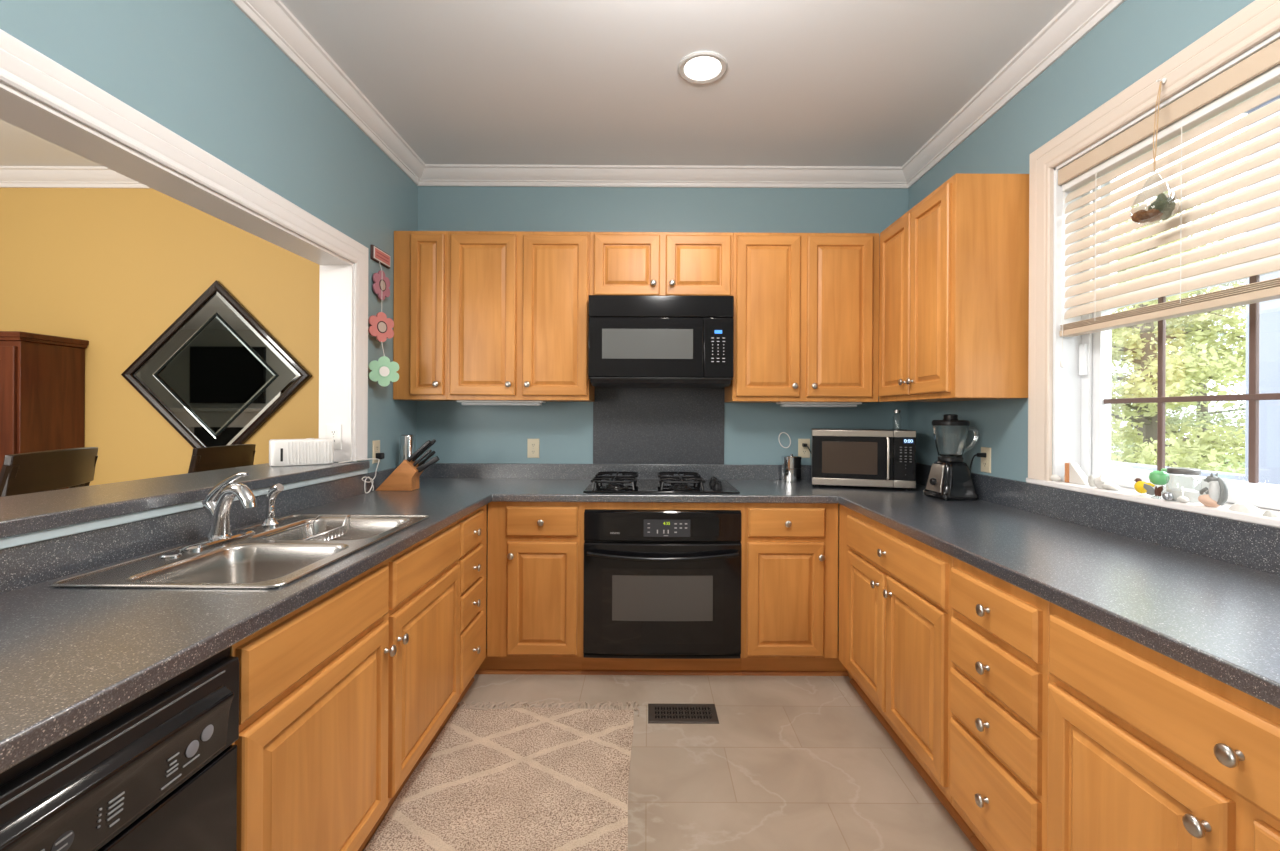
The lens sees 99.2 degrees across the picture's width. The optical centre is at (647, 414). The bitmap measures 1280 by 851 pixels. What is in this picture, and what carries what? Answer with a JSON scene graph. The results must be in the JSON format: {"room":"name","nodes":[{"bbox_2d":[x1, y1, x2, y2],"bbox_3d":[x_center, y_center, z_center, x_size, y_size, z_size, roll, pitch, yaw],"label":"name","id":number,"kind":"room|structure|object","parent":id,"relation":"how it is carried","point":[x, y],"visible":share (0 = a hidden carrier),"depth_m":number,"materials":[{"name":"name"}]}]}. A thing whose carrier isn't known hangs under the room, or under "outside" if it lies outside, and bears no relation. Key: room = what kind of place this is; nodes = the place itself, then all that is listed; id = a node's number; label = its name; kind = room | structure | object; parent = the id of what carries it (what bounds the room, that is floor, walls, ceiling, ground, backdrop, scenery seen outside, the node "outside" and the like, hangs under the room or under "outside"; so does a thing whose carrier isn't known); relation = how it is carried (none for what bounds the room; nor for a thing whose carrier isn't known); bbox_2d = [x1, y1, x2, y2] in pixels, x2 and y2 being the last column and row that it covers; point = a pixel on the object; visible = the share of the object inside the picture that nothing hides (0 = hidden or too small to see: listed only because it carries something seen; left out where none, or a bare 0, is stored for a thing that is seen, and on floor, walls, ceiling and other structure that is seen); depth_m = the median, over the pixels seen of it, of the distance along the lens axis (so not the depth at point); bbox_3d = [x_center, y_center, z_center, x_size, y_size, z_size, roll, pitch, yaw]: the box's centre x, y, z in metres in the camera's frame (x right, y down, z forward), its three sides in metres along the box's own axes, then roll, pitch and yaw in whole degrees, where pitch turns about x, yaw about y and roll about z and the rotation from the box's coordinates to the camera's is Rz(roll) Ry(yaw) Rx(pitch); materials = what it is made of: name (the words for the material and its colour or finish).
{"room":"kitchen","nodes":[
{"label":"kitchen","id":0,"kind":"room"},
{"bbox_2d":[0,188,319,485],"bbox_3d":[-5.272,-0.114,3.400,7.454,2.775,0.100,0,0,0],"label":"wall","id":1,"kind":"structure","parent":0,"point":[112,269],"depth_m":3.35,"materials":[{"name":"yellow paint"}]},
{"bbox_2d":[0,166,149,187],"bbox_3d":[-5.266,-1.453,3.311,7.454,0.098,0.078,0,0,0],"label":"trim","id":2,"kind":"structure","parent":1,"relation":"attached to","point":[10,176],"depth_m":3.31,"materials":[{"name":"white wood"}]},
{"bbox_2d":[121,280,311,447],"bbox_3d":[-2.641,-0.243,3.333,1.160,1.160,0.033,0,0,0],"label":"wall mirror","id":3,"kind":"object","parent":1,"relation":"attached to","point":[216,374],"visible":0.93,"depth_m":3.33,"materials":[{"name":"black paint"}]},
{"bbox_2d":[0,0,417,472],"bbox_3d":[-1.472,-0.095,1.375,0.145,2.775,3.950,0,0,0],"label":"wall","id":4,"kind":"structure","parent":0,"point":[202,70],"depth_m":1.89,"materials":[{"name":"teal paint"}]},
{"bbox_2d":[0,29,367,461],"bbox_3d":[-1.460,-0.300,1.038,0.174,1.040,3.277,0,0,0],"label":"trim","id":5,"kind":"structure","parent":4,"relation":"attached to","point":[39,96],"depth_m":1.77,"materials":[{"name":"white wood"}]},
{"bbox_2d":[0,463,418,593],"bbox_3d":[-1.389,0.352,1.831,0.024,0.132,2.892,0,0,0],"label":"backsplash","id":6,"kind":"structure","parent":4,"relation":"attached to","point":[25,565],"depth_m":1.47,"materials":[{"name":"stone"}]},
{"bbox_2d":[326,424,341,448],"bbox_3d":[-1.476,0.102,2.559,0.072,0.116,0.007,0,0,0],"label":"wall outlet","id":7,"kind":"object","parent":4,"relation":"attached to","point":[333,431],"visible":0.74,"depth_m":2.56,"materials":[{"name":"white plastic"}]},
{"bbox_2d":[330,429,336,435],"bbox_3d":[-1.475,0.082,2.556,0.033,0.029,0.002,0,0,0],"label":"socket","id":8,"kind":"object","parent":7,"relation":"attached to","point":[333,432],"depth_m":2.56,"materials":[{"name":"white plastic"}]},
{"bbox_2d":[372,440,379,463],"bbox_3d":[-1.397,0.189,2.805,0.007,0.116,0.072,0,0,0],"label":"wall outlet","id":9,"kind":"object","parent":4,"relation":"attached to","point":[375,444],"visible":0.89,"depth_m":2.79,"materials":[{"name":"beige plastic"}]},
{"bbox_2d":[376,453,384,458],"bbox_3d":[-1.378,0.211,2.805,0.030,0.032,0.036,0,0,0],"label":"power adapter","id":10,"kind":"object","parent":9,"relation":"attached to","point":[378,455],"visible":0.95,"depth_m":2.79,"materials":[{"name":"black plastic"}]},
{"bbox_2d":[368,245,398,386],"bbox_3d":[-1.380,-0.500,2.807,0.141,0.714,0.204,0,0,-38],"label":"flower hanging","id":11,"kind":"object","parent":4,"relation":"attached to","point":[384,371],"visible":1,"depth_m":2.75,"materials":[{"name":"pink wood"}]},
{"bbox_2d":[378,322,385,331],"bbox_3d":[-1.346,-0.445,2.758,0.006,0.050,0.050,0,0,28],"label":"photo","id":12,"kind":"object","parent":11,"relation":"attached to","point":[381,325],"depth_m":2.76,"materials":[{"name":"beige paper"}]},
{"bbox_2d":[380,280,384,289],"bbox_3d":[-1.371,-0.669,2.812,0.006,0.050,0.050,0,0,6],"label":"photo","id":13,"kind":"object","parent":11,"relation":"attached to","point":[382,282],"depth_m":2.81,"materials":[{"name":"beige paper"}]},
{"bbox_2d":[379,366,389,375],"bbox_3d":[-1.322,-0.219,2.732,0.050,0.050,0.006,0,0,-36],"label":"photo","id":14,"kind":"object","parent":11,"relation":"attached to","point":[383,370],"depth_m":2.73,"materials":[{"name":"white"}]},
{"bbox_2d":[231,0,1124,188],"bbox_3d":[0.092,-1.426,0.148,2.970,0.098,6.297,0,0,0],"label":"trim","id":15,"kind":"structure","parent":4,"relation":"attached to","point":[1077,18],"depth_m":2.89,"materials":[{"name":"white wood"}]},
{"bbox_2d":[0,0,1071,166],"bbox_3d":[-3.617,-1.543,0.225,10.750,0.100,6.450,0,0,0],"label":"ceiling","id":16,"kind":"structure","parent":0,"point":[498,82],"depth_m":2.35,"materials":[{"name":"white paint"}]},
{"bbox_2d":[678,51,727,83],"bbox_3d":[0.231,-1.468,2.308,0.210,0.010,0.210,0,0,0],"label":"recessed light","id":17,"kind":"object","parent":16,"relation":"in","point":[700,67],"visible":1,"depth_m":2.29,"materials":[{"name":"grey plastic"}]},
{"bbox_2d":[416,186,908,630],"bbox_3d":[0.103,-0.087,3.372,3.295,2.775,0.150,0,0,0],"label":"wall","id":18,"kind":"structure","parent":0,"point":[461,433],"depth_m":3.30,"materials":[{"name":"teal paint"}]},
{"bbox_2d":[393,231,456,400],"bbox_3d":[-1.246,-0.546,3.115,0.296,0.924,0.359,0,0,0],"label":"upper cabinet","id":19,"kind":"object","parent":18,"relation":"attached to","point":[420,311],"visible":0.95,"depth_m":2.97,"materials":[{"name":"brown wood"}]},
{"bbox_2d":[447,231,594,401],"bbox_3d":[-0.709,-0.544,3.115,0.777,0.924,0.359,0,0,0],"label":"upper cabinet","id":20,"kind":"object","parent":18,"relation":"attached to","point":[518,301],"visible":0.98,"depth_m":2.97,"materials":[{"name":"brown wood"}]},
{"bbox_2d":[457,400,545,405],"bbox_3d":[-0.825,-0.068,3.080,0.480,0.028,0.100,0,0,0],"label":"light","id":21,"kind":"object","parent":20,"relation":"attached to","point":[464,402],"visible":0.98,"depth_m":3.04,"materials":[{"name":"white plastic"}]},
{"bbox_2d":[461,402,541,405],"bbox_3d":[-0.825,-0.062,3.083,0.440,0.016,0.075,0,0,0],"label":"diffuser","id":22,"kind":"object","parent":21,"relation":"attached to","point":[463,403],"depth_m":3.05,"materials":[{"name":"grey plastic"}]},
{"bbox_2d":[527,439,538,457],"bbox_3d":[-0.693,0.202,3.293,0.072,0.116,0.007,0,0,0],"label":"wall outlet","id":23,"kind":"object","parent":18,"relation":"attached to","point":[532,444],"visible":1,"depth_m":3.29,"materials":[{"name":"beige plastic"}]},
{"bbox_2d":[419,463,810,479],"bbox_3d":[0.087,0.361,3.287,2.927,0.126,0.019,0,0,0],"label":"backsplash","id":24,"kind":"structure","parent":18,"relation":"attached to","point":[436,470],"depth_m":3.28,"materials":[{"name":"laminate"}]},
{"bbox_2d":[593,387,724,463],"bbox_3d":[0.065,0.061,3.293,0.792,0.471,0.007,0,0,0],"label":"panel","id":25,"kind":"object","parent":18,"relation":"attached to","point":[631,425],"visible":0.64,"depth_m":3.29,"materials":[{"name":"laminate"}]},
{"bbox_2d":[590,232,732,295],"bbox_3d":[0.074,-0.820,3.115,0.783,0.364,0.359,0,0,0],"label":"upper cabinet","id":26,"kind":"object","parent":18,"relation":"attached to","point":[621,263],"visible":0.97,"depth_m":2.97,"materials":[{"name":"brown wood"}]},
{"bbox_2d":[588,295,733,387],"bbox_3d":[0.069,-0.397,3.085,0.772,0.478,0.412,0,0,0],"label":"microwave","id":27,"kind":"object","parent":26,"relation":"attached to","point":[635,341],"visible":1,"depth_m":2.89,"materials":[{"name":"black"}]},
{"bbox_2d":[778,432,790,447],"bbox_3d":[0.825,0.152,3.291,0.076,0.098,0.006,0,0,0],"label":"cable loop","id":28,"kind":"object","parent":18,"relation":"attached to","point":[782,432],"visible":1,"depth_m":3.29,"materials":[{"name":"white"}]},
{"bbox_2d":[725,233,878,402],"bbox_3d":[0.865,-0.536,3.115,0.800,0.924,0.359,0,0,0],"label":"upper cabinet","id":29,"kind":"object","parent":18,"relation":"attached to","point":[806,317],"visible":0.99,"depth_m":2.97,"materials":[{"name":"brown wood"}]},
{"bbox_2d":[776,402,861,406],"bbox_3d":[0.963,-0.059,3.080,0.455,0.028,0.100,0,0,0],"label":"light","id":30,"kind":"object","parent":29,"relation":"attached to","point":[782,404],"visible":0.98,"depth_m":3.04,"materials":[{"name":"white plastic"}]},
{"bbox_2d":[780,404,856,406],"bbox_3d":[0.963,-0.053,3.083,0.415,0.016,0.075,0,0,0],"label":"diffuser","id":31,"kind":"object","parent":30,"relation":"attached to","point":[781,405],"depth_m":3.05,"materials":[{"name":"grey plastic"}]},
{"bbox_2d":[798,439,809,457],"bbox_3d":[0.944,0.202,3.293,0.072,0.116,0.007,0,0,0],"label":"wall outlet","id":32,"kind":"object","parent":18,"relation":"attached to","point":[804,452],"visible":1,"depth_m":3.29,"materials":[{"name":"beige plastic"}]},
{"bbox_2d":[363,629,976,850],"bbox_3d":[-3.632,1.322,0.225,10.750,0.080,6.450,0,0,0],"label":"floor","id":33,"kind":"structure","parent":0,"point":[789,763],"depth_m":2.00,"materials":[{"name":"tile"}]},
{"bbox_2d":[0,331,88,491],"bbox_3d":[-3.962,0.409,3.152,1.048,1.741,0.392,0,0,0],"label":"tall cabinet","id":34,"kind":"object","parent":33,"relation":"on","point":[42,377],"visible":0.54,"depth_m":3.10,"materials":[{"name":"brown wood"}]},
{"bbox_2d":[0,447,97,496],"bbox_3d":[-2.567,0.711,2.071,0.567,1.157,0.533,0,0,-21],"label":"dining chair","id":35,"kind":"object","parent":33,"relation":"on","point":[40,471],"visible":0.35,"depth_m":2.06,"materials":[{"name":"brown wood"}]},
{"bbox_2d":[0,647,238,850],"bbox_3d":[-1.049,0.861,0.728,0.601,0.868,0.596,0,0,0],"label":"dishwasher","id":36,"kind":"object","parent":33,"relation":"on","point":[158,771],"visible":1,"depth_m":0.83,"materials":[{"name":"black"}]},
{"bbox_2d":[188,444,255,472],"bbox_3d":[-2.521,0.726,2.956,0.540,1.128,0.444,0,0,-1],"label":"dining chair","id":37,"kind":"object","parent":33,"relation":"on","point":[226,456],"visible":0.17,"depth_m":2.88,"materials":[{"name":"brown wood"}]},
{"bbox_2d":[230,521,459,850],"bbox_3d":[-1.056,0.857,1.641,0.630,0.876,1.221,0,0,0],"label":"base cabinet","id":38,"kind":"object","parent":33,"relation":"on","point":[342,696],"visible":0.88,"depth_m":1.40,"materials":[{"name":"brown wood"}]},
{"bbox_2d":[441,504,486,727],"bbox_3d":[-1.055,0.857,2.458,0.628,0.876,0.412,0,0,0],"label":"base cabinet","id":39,"kind":"object","parent":33,"relation":"on","point":[472,560],"visible":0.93,"depth_m":2.40,"materials":[{"name":"brown wood"}]},
{"bbox_2d":[364,700,639,850],"bbox_3d":[-0.445,1.289,1.607,0.820,0.016,1.714,0,0,0],"label":"rug","id":40,"kind":"object","parent":33,"relation":"on","point":[517,778],"visible":1,"depth_m":1.90,"materials":[{"name":"beige carpet"}]},
{"bbox_2d":[473,502,581,676],"bbox_3d":[-0.605,0.859,2.944,0.547,0.876,0.648,0,0,0],"label":"base cabinet","id":41,"kind":"object","parent":33,"relation":"on","point":[534,548],"visible":0.89,"depth_m":2.65,"materials":[{"name":"brown wood"}]},
{"bbox_2d":[580,502,744,675],"bbox_3d":[0.070,0.862,2.968,0.803,0.877,0.600,0,0,0],"label":"base cabinet","id":42,"kind":"object","parent":33,"relation":"on","point":[590,666],"visible":0.35,"depth_m":2.72,"materials":[{"name":"brown wood"}]},
{"bbox_2d":[583,509,740,658],"bbox_3d":[0.070,0.826,2.896,0.765,0.720,0.643,0,0,0],"label":"wall oven","id":43,"kind":"object","parent":42,"relation":"in","point":[659,584],"visible":1,"depth_m":2.63,"materials":[{"name":"black metal"}]},
{"bbox_2d":[648,704,718,723],"bbox_3d":[0.150,1.298,2.372,0.300,0.006,0.152,0,0,0],"label":"floor vent","id":44,"kind":"object","parent":33,"relation":"in","point":[657,713],"visible":1,"depth_m":2.36,"materials":[{"name":"brown metal"}]},
{"bbox_2d":[741,503,852,678],"bbox_3d":[0.747,0.866,2.944,0.550,0.876,0.648,0,0,0],"label":"base cabinet","id":45,"kind":"object","parent":33,"relation":"on","point":[791,553],"visible":0.94,"depth_m":2.65,"materials":[{"name":"brown wood"}]},
{"bbox_2d":[839,504,974,839],"bbox_3d":[1.208,0.868,2.168,0.648,0.876,0.992,0,0,0],"label":"base cabinet","id":46,"kind":"object","parent":33,"relation":"on","point":[895,611],"visible":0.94,"depth_m":1.98,"materials":[{"name":"brown wood"}]},
{"bbox_2d":[950,557,1048,850],"bbox_3d":[1.208,0.868,1.471,0.648,0.876,0.398,0,0,0],"label":"base cabinet","id":47,"kind":"object","parent":33,"relation":"on","point":[1000,629],"visible":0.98,"depth_m":1.42,"materials":[{"name":"brown wood"}]},
{"bbox_2d":[1047,602,1279,850],"bbox_3d":[1.208,0.868,0.847,0.648,0.876,0.846,0,0,0],"label":"base cabinet","id":48,"kind":"object","parent":33,"relation":"on","point":[1148,750],"visible":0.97,"depth_m":1.00,"materials":[{"name":"brown wood"}]},
{"bbox_2d":[0,463,1279,773],"bbox_3d":[0.083,0.348,1.841,2.969,0.154,2.911,0,0,0],"label":"countertop","id":49,"kind":"structure","parent":48,"relation":"on","point":[1201,592],"depth_m":1.32,"materials":[{"name":"stone"}]},
{"bbox_2d":[0,461,369,548],"bbox_3d":[-1.555,0.253,1.031,0.393,0.062,3.262,0,0,0],"label":"bar","id":50,"kind":"object","parent":49,"relation":"on","point":[28,518],"visible":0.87,"depth_m":1.51,"materials":[{"name":"laminate"}]},
{"bbox_2d":[269,438,333,466],"bbox_3d":[-1.545,0.163,2.434,0.240,0.117,0.103,0,0,-38],"label":"box","id":51,"kind":"object","parent":50,"relation":"on","point":[308,451],"visible":1,"depth_m":2.39,"materials":[{"name":"white plastic"}]},
{"bbox_2d":[178,472,256,551],"bbox_3d":[-1.263,0.270,1.606,0.176,0.210,0.246,0,0,-37],"label":"faucet","id":52,"kind":"object","parent":49,"relation":"on","point":[217,504],"visible":1,"depth_m":1.59,"materials":[{"name":"silver metal"}]},
{"bbox_2d":[48,514,429,588],"bbox_3d":[-1.067,0.467,1.616,0.515,0.194,0.846,0,0,0],"label":"sink","id":53,"kind":"object","parent":49,"relation":"in","point":[247,562],"visible":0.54,"depth_m":1.57,"materials":[{"name":"silver metal"}]},
{"bbox_2d":[261,483,283,526],"bbox_3d":[-1.271,0.303,1.850,0.073,0.144,0.052,0,0,0],"label":"sprayer","id":54,"kind":"object","parent":53,"relation":"on","point":[270,520],"visible":1,"depth_m":1.84,"materials":[{"name":"silver metal"}]},
{"bbox_2d":[256,515,350,539],"bbox_3d":[-1.152,0.402,1.845,0.115,0.069,0.334,0,0,0],"label":"dish rack","id":55,"kind":"object","parent":53,"relation":"hanging from","point":[305,524],"visible":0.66,"depth_m":1.90,"materials":[{"name":"silver metal"}]},
{"bbox_2d":[338,458,379,492],"bbox_3d":[-1.373,0.296,2.608,0.030,0.168,0.237,0,0,19],"label":"charging cable","id":56,"kind":"object","parent":49,"relation":"on","point":[371,479],"visible":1,"depth_m":2.66,"materials":[{"name":"white plastic"}]},
{"bbox_2d":[375,460,423,490],"bbox_3d":[-1.260,0.301,2.771,0.204,0.154,0.098,0,0,0],"label":"knife block","id":57,"kind":"object","parent":49,"relation":"on","point":[405,477],"visible":0.81,"depth_m":2.72,"materials":[{"name":"brown wood"}]},
{"bbox_2d":[407,440,430,461],"bbox_3d":[-1.156,0.182,2.748,0.123,0.113,0.016,0,0,0],"label":"kitchen knife","id":58,"kind":"object","parent":57,"relation":"in","point":[428,442],"visible":1,"depth_m":2.74,"materials":[{"name":"black plastic"}]},
{"bbox_2d":[413,449,431,465],"bbox_3d":[-1.142,0.217,2.752,0.097,0.090,0.016,0,0,0],"label":"kitchen knife","id":59,"kind":"object","parent":57,"relation":"in","point":[426,453],"visible":1,"depth_m":2.75,"materials":[{"name":"black plastic"}]},
{"bbox_2d":[412,439,435,461],"bbox_3d":[-1.149,0.182,2.788,0.129,0.118,0.016,0,0,0],"label":"kitchen knife","id":60,"kind":"object","parent":57,"relation":"in","point":[433,441],"visible":0.69,"depth_m":2.78,"materials":[{"name":"black plastic"}]},
{"bbox_2d":[417,451,435,465],"bbox_3d":[-1.136,0.225,2.794,0.093,0.085,0.016,0,0,0],"label":"kitchen knife","id":61,"kind":"object","parent":57,"relation":"in","point":[432,453],"visible":0.86,"depth_m":2.79,"materials":[{"name":"black plastic"}]},
{"bbox_2d":[416,456,439,472],"bbox_3d":[-1.115,0.249,2.756,0.119,0.086,0.016,0,0,0],"label":"kitchen knife","id":62,"kind":"object","parent":57,"relation":"in","point":[435,459],"visible":1,"depth_m":2.75,"materials":[{"name":"black plastic"}]},
{"bbox_2d":[400,435,413,463],"bbox_3d":[-1.319,0.243,2.985,0.072,0.272,0.072,0,0,0],"label":"cylinder","id":63,"kind":"object","parent":49,"relation":"on","point":[406,441],"visible":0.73,"depth_m":2.95,"materials":[{"name":"silver metal"}]},
{"bbox_2d":[583,471,739,492],"bbox_3d":[0.067,0.356,2.945,0.776,0.059,0.510,0,0,0],"label":"cooktop","id":64,"kind":"object","parent":49,"relation":"in","point":[601,483],"visible":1,"depth_m":2.83,"materials":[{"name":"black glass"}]},
{"bbox_2d":[781,454,801,481],"bbox_3d":[0.843,0.309,3.205,0.116,0.160,0.116,0,0,0],"label":"steel canister","id":65,"kind":"object","parent":49,"relation":"on","point":[791,464],"visible":1,"depth_m":3.16,"materials":[{"name":"silver metal"}]},
{"bbox_2d":[811,428,915,489],"bbox_3d":[1.169,0.236,3.005,0.509,0.312,0.359,0,0,16],"label":"countertop microwave","id":66,"kind":"object","parent":49,"relation":"on","point":[840,457],"visible":1,"depth_m":2.86,"materials":[{"name":"silver metal"}]},
{"bbox_2d":[923,414,978,500],"bbox_3d":[1.445,0.195,2.586,0.211,0.396,0.188,0,0,-4],"label":"blender","id":67,"kind":"object","parent":49,"relation":"on","point":[950,478],"visible":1,"depth_m":2.53,"materials":[{"name":"black"}]},
{"bbox_2d":[907,0,1254,481],"bbox_3d":[1.660,-0.079,0.148,0.180,2.775,6.297,0,0,0],"label":"wall","id":68,"kind":"structure","parent":0,"point":[1138,36],"depth_m":2.18,"materials":[{"name":"teal paint"}]},
{"bbox_2d":[879,173,1028,401],"bbox_3d":[1.395,-0.533,2.614,0.353,0.924,0.737,0,0,0],"label":"upper cabinet","id":69,"kind":"object","parent":68,"relation":"attached to","point":[954,267],"visible":0.99,"depth_m":2.25,"materials":[{"name":"brown wood"}]},
{"bbox_2d":[981,447,990,472],"bbox_3d":[1.565,0.208,2.527,0.007,0.116,0.072,0,0,0],"label":"wall outlet","id":70,"kind":"object","parent":68,"relation":"attached to","point":[985,462],"visible":0.94,"depth_m":2.52,"materials":[{"name":"beige plastic"}]},
{"bbox_2d":[969,453,985,472],"bbox_3d":[1.495,0.285,2.655,0.071,0.220,0.304,0,0,-14],"label":"plug","id":71,"kind":"object","parent":70,"relation":"attached to","point":[977,454],"visible":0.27,"depth_m":2.53,"materials":[{"name":"black plastic"}]},
{"bbox_2d":[916,463,1279,575],"bbox_3d":[1.559,0.355,1.849,0.018,0.153,2.857,0,0,0],"label":"backsplash","id":72,"kind":"structure","parent":68,"relation":"attached to","point":[1240,543],"depth_m":1.69,"materials":[{"name":"stone"}]},
{"bbox_2d":[1026,31,1279,527],"bbox_3d":[1.656,-0.340,1.548,0.211,1.237,1.375,0,0,0],"label":"window","id":73,"kind":"structure","parent":68,"relation":"in","point":[1082,401],"depth_m":2.03,"materials":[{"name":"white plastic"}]},
{"bbox_2d":[1050,474,1061,481],"bbox_3d":[1.577,0.242,2.105,0.033,0.027,0.044,0,0,0],"label":"seashell","id":74,"kind":"object","parent":73,"relation":"on","point":[1055,477],"depth_m":2.09,"materials":[{"name":"white"}]},
{"bbox_2d":[1062,462,1088,484],"bbox_3d":[1.601,0.217,2.041,0.034,0.077,0.110,0,0,0],"label":"ornament","id":75,"kind":"object","parent":73,"relation":"on","point":[1074,473],"visible":0.92,"depth_m":2.04,"materials":[{"name":"white"}]},
{"bbox_2d":[1088,475,1095,486],"bbox_3d":[1.597,0.235,1.955,0.029,0.042,0.032,0,0,0],"label":"seashell","id":76,"kind":"object","parent":73,"relation":"on","point":[1091,478],"depth_m":1.95,"materials":[{"name":"grey"}]},
{"bbox_2d":[1094,475,1120,490],"bbox_3d":[1.582,0.232,1.879,0.046,0.048,0.088,0,0,0],"label":"seashell","id":77,"kind":"object","parent":73,"relation":"on","point":[1102,482],"depth_m":1.88,"materials":[{"name":"white"}]},
{"bbox_2d":[1134,478,1154,494],"bbox_3d":[1.572,0.229,1.728,0.032,0.054,0.070,0,0,0],"label":"bird","id":78,"kind":"object","parent":73,"relation":"on","point":[1138,486],"visible":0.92,"depth_m":1.73},
{"bbox_2d":[1143,484,1162,496],"bbox_3d":[1.559,0.235,1.672,0.024,0.042,0.064,0,0,0],"label":"figurine","id":79,"kind":"object","parent":73,"relation":"on","point":[1150,490],"visible":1,"depth_m":1.68,"materials":[{"name":"brown ceramic"}]},
{"bbox_2d":[1149,468,1169,496],"bbox_3d":[1.599,0.209,1.705,0.049,0.093,0.049,0,0,45],"label":"apple","id":80,"kind":"object","parent":73,"relation":"on","point":[1159,477],"visible":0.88,"depth_m":1.69,"materials":[{"name":"green food"}]},
{"bbox_2d":[1162,492,1173,500],"bbox_3d":[1.550,0.243,1.625,0.026,0.025,0.026,0,0,0],"label":"glass ball","id":81,"kind":"object","parent":73,"relation":"on","point":[1167,496],"visible":1,"depth_m":1.62,"materials":[{"name":"grey"}]},
{"bbox_2d":[1058,39,1279,367],"bbox_3d":[1.606,-0.561,1.548,0.066,0.762,1.107,0,0,0],"label":"window blind","id":82,"kind":"object","parent":73,"relation":"attached to","point":[1253,76],"visible":1,"depth_m":1.63,"materials":[{"name":"beige plastic"}]},
{"bbox_2d":[1177,496,1189,502],"bbox_3d":[1.561,0.246,1.588,0.024,0.019,0.029,0,0,0],"label":"seashell","id":83,"kind":"object","parent":73,"relation":"on","point":[1182,499],"depth_m":1.58,"materials":[{"name":"white"}]},
{"bbox_2d":[1167,467,1200,501],"bbox_3d":[1.600,0.207,1.628,0.076,0.097,0.076,0,0,0],"label":"glass jar","id":84,"kind":"object","parent":73,"relation":"on","point":[1192,495],"visible":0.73,"depth_m":1.60,"materials":[{"name":"white"}]},
{"bbox_2d":[1198,472,1227,506],"bbox_3d":[1.572,0.208,1.516,0.036,0.096,0.074,0,0,0],"label":"figurine","id":85,"kind":"object","parent":73,"relation":"on","point":[1217,491],"visible":1,"depth_m":1.50,"materials":[{"name":"grey ceramic"}]},
{"bbox_2d":[1228,502,1263,514],"bbox_3d":[1.579,0.244,1.435,0.046,0.024,0.084,0,0,0],"label":"seashell","id":86,"kind":"object","parent":73,"relation":"on","point":[1242,507],"visible":0.96,"depth_m":1.43,"materials":[{"name":"white"}]},
{"bbox_2d":[1262,510,1279,517],"bbox_3d":[1.572,0.248,1.372,0.034,0.016,0.036,0,0,0],"label":"seashell","id":87,"kind":"object","parent":73,"relation":"on","point":[1269,513],"visible":1,"depth_m":1.37,"materials":[{"name":"grey stone"}]},
{"bbox_2d":[1028,0,1279,480],"bbox_3d":[1.559,-0.403,1.548,0.026,1.317,1.343,0,0,0],"label":"trim","id":88,"kind":"structure","parent":68,"relation":"attached to","point":[1259,20],"depth_m":2.06,"materials":[{"name":"white wood"}]},
{"bbox_2d":[1131,78,1179,224],"bbox_3d":[1.524,-0.797,1.640,0.110,0.433,0.110,0,0,0],"label":"terrarium","id":89,"kind":"object","parent":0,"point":[1163,207],"visible":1,"depth_m":1.63,"materials":[{"name":"clear glass"}]},
{"label":"outside","id":90,"kind":"structure","parent":0,"visible":0},
{"bbox_2d":[1112,454,1244,472],"bbox_3d":[15.870,2.050,5.000,28.240,0.100,50.000,0,0,0],"label":"lawn","id":91,"kind":"structure","parent":90,"point":[1230,465],"depth_m":21.12,"materials":[{"name":"green"}]},
{"bbox_2d":[1111,225,1244,462],"bbox_3d":[9.368,-0.859,10.670,4.411,5.661,3.690,0,0,-37],"label":"tree","id":92,"kind":"object","parent":91,"relation":"on","point":[1175,420],"visible":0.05,"depth_m":10.04,"materials":[{"name":"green plant"}]},
{"bbox_2d":[1111,183,1245,473],"bbox_3d":[6.383,-0.349,6.709,3.647,4.612,3.279,0,0,-22],"label":"tree","id":93,"kind":"object","parent":91,"relation":"on","point":[1201,450],"visible":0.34,"depth_m":6.43,"materials":[{"name":"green plant"}]},
{"bbox_2d":[1111,238,1245,466],"bbox_3d":[13.208,-1.106,13.278,4.519,6.192,4.782,0,0,-5],"label":"tree","id":94,"kind":"object","parent":91,"relation":"on","point":[1203,409],"visible":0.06,"depth_m":12.82,"materials":[{"name":"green plant"}]},
{"bbox_2d":[1218,316,1245,470],"bbox_3d":[9.631,-0.679,7.063,3.219,5.303,3.423,0,0,39],"label":"tree","id":95,"kind":"object","parent":91,"relation":"on","point":[1226,387],"visible":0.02,"depth_m":8.14,"materials":[{"name":"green plant"}]},
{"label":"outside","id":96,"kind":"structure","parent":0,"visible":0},
{"bbox_3d":[2.823,1.444,3.000,2.140,0.060,10.000,0,0,0],"label":"floor","id":97,"kind":"structure","parent":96,"visible":0},
{"bbox_2d":[1111,461,1244,480],"bbox_3d":[3.296,0.874,2.500,0.120,1.085,8.000,0,0,0],"label":"porch railing","id":98,"kind":"object","parent":97,"relation":"on","point":[1223,475],"visible":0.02,"depth_m":3.26,"materials":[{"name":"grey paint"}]},
{"bbox_2d":[1245,95,1279,484],"bbox_3d":[3.301,-0.143,2.650,0.420,3.120,0.440,0,0,0],"label":"porch column","id":99,"kind":"structure","parent":97,"relation":"on","point":[1269,342],"depth_m":2.75,"materials":[{"name":"grey paint"}]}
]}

